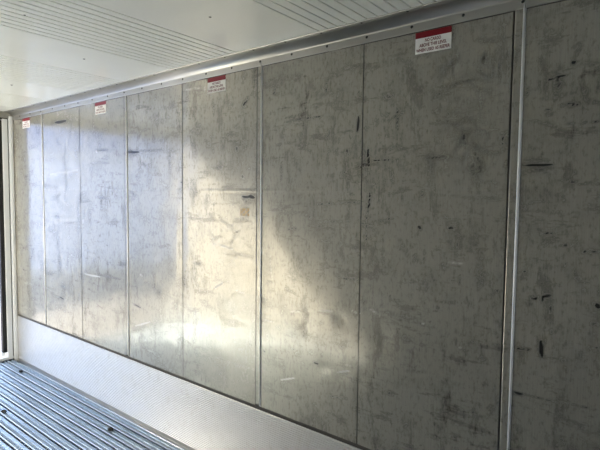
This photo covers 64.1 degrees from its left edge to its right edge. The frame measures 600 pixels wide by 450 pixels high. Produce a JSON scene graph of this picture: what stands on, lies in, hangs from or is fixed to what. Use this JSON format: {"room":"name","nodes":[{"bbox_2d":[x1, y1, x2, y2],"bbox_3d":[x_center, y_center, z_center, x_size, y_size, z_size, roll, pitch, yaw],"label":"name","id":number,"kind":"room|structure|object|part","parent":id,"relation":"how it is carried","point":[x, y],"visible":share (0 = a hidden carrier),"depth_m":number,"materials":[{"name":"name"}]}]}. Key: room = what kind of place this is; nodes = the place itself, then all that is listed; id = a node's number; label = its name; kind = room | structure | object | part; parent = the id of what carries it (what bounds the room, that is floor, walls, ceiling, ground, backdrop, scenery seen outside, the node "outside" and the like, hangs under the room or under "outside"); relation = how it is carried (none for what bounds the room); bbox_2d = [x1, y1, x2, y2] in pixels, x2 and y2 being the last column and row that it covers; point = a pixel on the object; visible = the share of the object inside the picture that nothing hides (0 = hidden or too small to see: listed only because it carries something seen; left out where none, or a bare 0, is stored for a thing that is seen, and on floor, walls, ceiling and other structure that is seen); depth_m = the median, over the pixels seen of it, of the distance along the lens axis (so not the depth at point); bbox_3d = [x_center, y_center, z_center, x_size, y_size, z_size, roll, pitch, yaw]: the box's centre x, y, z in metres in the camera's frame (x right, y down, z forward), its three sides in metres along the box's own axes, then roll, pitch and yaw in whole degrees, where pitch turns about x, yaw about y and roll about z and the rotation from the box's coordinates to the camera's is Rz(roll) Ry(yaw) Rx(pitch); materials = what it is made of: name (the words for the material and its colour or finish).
{"room":"refrigerated shipping container","nodes":[
{"label":"refrigerated shipping container","id":0,"kind":"room"},
{"bbox_2d":[0,359,181,449],"bbox_3d":[-1.377,1.630,2.325,5.975,0.121,2.470,3,4,38],"label":"floor","id":1,"kind":"structure","parent":0,"point":[42,413],"depth_m":3.64,"materials":[{"name":"metal"}]},
{"bbox_3d":[-1.171,1.575,2.587,5.823,0.037,0.056,3,4,38],"label":"rail","id":2,"kind":"part","parent":1,"relation":"part of","materials":[{"name":"metal"}]},
{"bbox_3d":[-1.126,1.572,2.643,5.823,0.037,0.056,3,4,38],"label":"rail","id":3,"kind":"part","parent":1,"relation":"part of","materials":[{"name":"metal"}]},
{"bbox_3d":[-1.081,1.569,2.700,5.823,0.037,0.056,3,4,38],"label":"rail","id":4,"kind":"part","parent":1,"relation":"part of","materials":[{"name":"metal"}]},
{"bbox_3d":[-1.036,1.567,2.756,5.823,0.037,0.056,3,4,38],"label":"rail","id":5,"kind":"part","parent":1,"relation":"part of","materials":[{"name":"metal"}]},
{"bbox_3d":[-0.991,1.564,2.812,5.823,0.037,0.056,3,4,38],"label":"rail","id":6,"kind":"part","parent":1,"relation":"part of","materials":[{"name":"metal"}]},
{"bbox_3d":[-0.946,1.561,2.869,5.823,0.037,0.056,3,4,38],"label":"rail","id":7,"kind":"part","parent":1,"relation":"part of","materials":[{"name":"metal"}]},
{"bbox_3d":[-0.901,1.558,2.925,5.823,0.037,0.056,3,4,38],"label":"rail","id":8,"kind":"part","parent":1,"relation":"part of","materials":[{"name":"metal"}]},
{"bbox_3d":[-0.856,1.555,2.982,5.823,0.037,0.056,3,4,38],"label":"rail","id":9,"kind":"part","parent":1,"relation":"part of","materials":[{"name":"metal"}]},
{"bbox_2d":[0,0,438,111],"bbox_3d":[-1.371,-1.004,2.188,6.035,0.083,2.470,3,4,38],"label":"ceiling","id":10,"kind":"structure","parent":0,"point":[50,49],"depth_m":2.42,"materials":[{"name":"metal"}]},
{"bbox_2d":[13,0,599,449],"bbox_3d":[-0.647,0.275,3.193,6.035,2.740,0.098,3,4,38],"label":"wall","id":11,"kind":"structure","parent":0,"point":[379,245],"depth_m":2.37,"materials":[{"name":"grey metal"}]},
{"bbox_2d":[0,111,11,119],"bbox_3d":[-3.700,-1.101,4.038,0.164,0.160,2.470,3,4,38],"label":"trim","id":12,"kind":"structure","parent":11,"relation":"attached to","point":[3,115],"depth_m":4.82,"materials":[{"name":"metal"}]},
{"bbox_2d":[0,118,13,356],"bbox_3d":[-3.017,0.143,4.987,0.166,2.740,0.235,3,4,38],"label":"door frame","id":13,"kind":"structure","parent":11,"relation":"attached to","point":[6,308],"depth_m":4.89,"materials":[{"name":"white paint"}]},
{"bbox_3d":[-3.042,0.142,5.010,0.100,2.740,0.230,3,4,38],"label":"frame post","id":14,"kind":"part","parent":13,"relation":"part of","materials":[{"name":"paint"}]},
{"bbox_2d":[0,356,13,364],"bbox_3d":[-3.725,1.497,4.189,0.172,0.196,2.470,3,4,38],"label":"trim","id":15,"kind":"structure","parent":11,"relation":"attached to","point":[3,358],"depth_m":4.94,"materials":[{"name":"white paint"}]},
{"bbox_2d":[8,116,17,360],"bbox_3d":[-2.988,0.169,4.973,0.112,2.550,0.050,3,4,38],"label":"trim","id":16,"kind":"structure","parent":11,"relation":"attached to","point":[10,119],"depth_m":4.93,"materials":[{"name":"white paint"}]},
{"bbox_2d":[22,117,29,127],"bbox_3d":[-2.680,-0.998,4.694,0.165,0.094,0.003,3,4,38],"label":"warning sticker","id":17,"kind":"object","parent":11,"relation":"attached to","point":[26,122],"visible":1,"depth_m":4.69,"materials":[{"name":"white paper"}]},
{"bbox_3d":[-2.682,-0.071,4.742,0.649,2.032,0.004,3,4,38],"label":"wall panel","id":18,"kind":"part","parent":11,"relation":"part of","materials":[{"name":"metal"}]},
{"bbox_3d":[-2.144,-0.040,4.316,0.684,2.032,0.003,3,4,38],"label":"wall panel","id":19,"kind":"part","parent":11,"relation":"part of","materials":[{"name":"metal"}]},
{"bbox_2d":[95,101,105,114],"bbox_3d":[-1.594,-0.935,3.832,0.165,0.094,0.003,3,4,38],"label":"warning sticker","id":20,"kind":"object","parent":11,"relation":"attached to","point":[100,107],"visible":1,"depth_m":3.83,"materials":[{"name":"white paper"}]},
{"bbox_3d":[-1.607,-0.009,3.889,0.672,2.032,0.004,3,4,38],"label":"wall panel","id":21,"kind":"part","parent":11,"relation":"part of","materials":[{"name":"metal"}]},
{"bbox_2d":[17,358,193,449],"bbox_3d":[-0.685,1.546,3.206,5.835,0.051,0.024,3,4,38],"label":"trim","id":22,"kind":"structure","parent":11,"relation":"attached to","point":[140,424],"depth_m":3.87,"materials":[{"name":"metal"}]},
{"bbox_3d":[-1.055,0.023,3.450,0.660,2.032,0.004,3,4,38],"label":"wall panel","id":23,"kind":"part","parent":11,"relation":"part of","materials":[{"name":"metal"}]},
{"bbox_2d":[17,315,360,449],"bbox_3d":[-0.671,1.310,3.207,5.835,0.472,0.014,3,4,38],"label":"baseboard","id":24,"kind":"structure","parent":11,"relation":"attached to","point":[197,417],"depth_m":3.44,"materials":[{"name":"metal"}]},
{"bbox_2d":[18,314,370,449],"bbox_3d":[-0.666,1.069,3.195,5.835,0.024,0.006,3,4,38],"label":"trim","id":25,"kind":"structure","parent":11,"relation":"attached to","point":[356,445],"depth_m":3.05,"materials":[{"name":"grey metal"}]},
{"bbox_2d":[208,75,225,93],"bbox_3d":[-0.518,-0.873,2.977,0.165,0.094,0.003,3,4,38],"label":"warning sticker","id":26,"kind":"object","parent":11,"relation":"attached to","point":[215,84],"visible":1,"depth_m":2.97,"materials":[{"name":"white paper"}]},
{"bbox_3d":[-0.524,0.054,3.031,0.680,2.032,0.004,3,4,38],"label":"wall panel","id":27,"kind":"part","parent":11,"relation":"part of","materials":[{"name":"metal"}]},
{"bbox_2d":[4,0,565,120],"bbox_3d":[-0.671,-0.968,3.040,5.835,0.082,0.086,3,4,38],"label":"trim","id":28,"kind":"structure","parent":11,"relation":"attached to","point":[441,13],"depth_m":2.49,"materials":[{"name":"metal"}]},
{"bbox_3d":[0.037,0.087,2.584,0.666,2.032,0.004,3,4,38],"label":"wall panel","id":29,"kind":"part","parent":11,"relation":"part of","materials":[{"name":"metal"}]},
{"bbox_2d":[415,26,451,54],"bbox_3d":[0.583,-0.809,2.103,0.165,0.094,0.003,3,4,38],"label":"warning sticker","id":30,"kind":"object","parent":11,"relation":"attached to","point":[438,39],"visible":1,"depth_m":2.10,"materials":[{"name":"white paper"}]},
{"bbox_3d":[0.567,0.117,2.164,0.678,2.032,0.004,3,4,38],"label":"wall panel","id":31,"kind":"part","parent":11,"relation":"part of","materials":[{"name":"metal"}]},
{"bbox_3d":[1.121,0.149,1.724,0.654,2.032,0.003,3,4,38],"label":"wall panel","id":32,"kind":"part","parent":11,"relation":"part of","materials":[{"name":"metal"}]}
]}

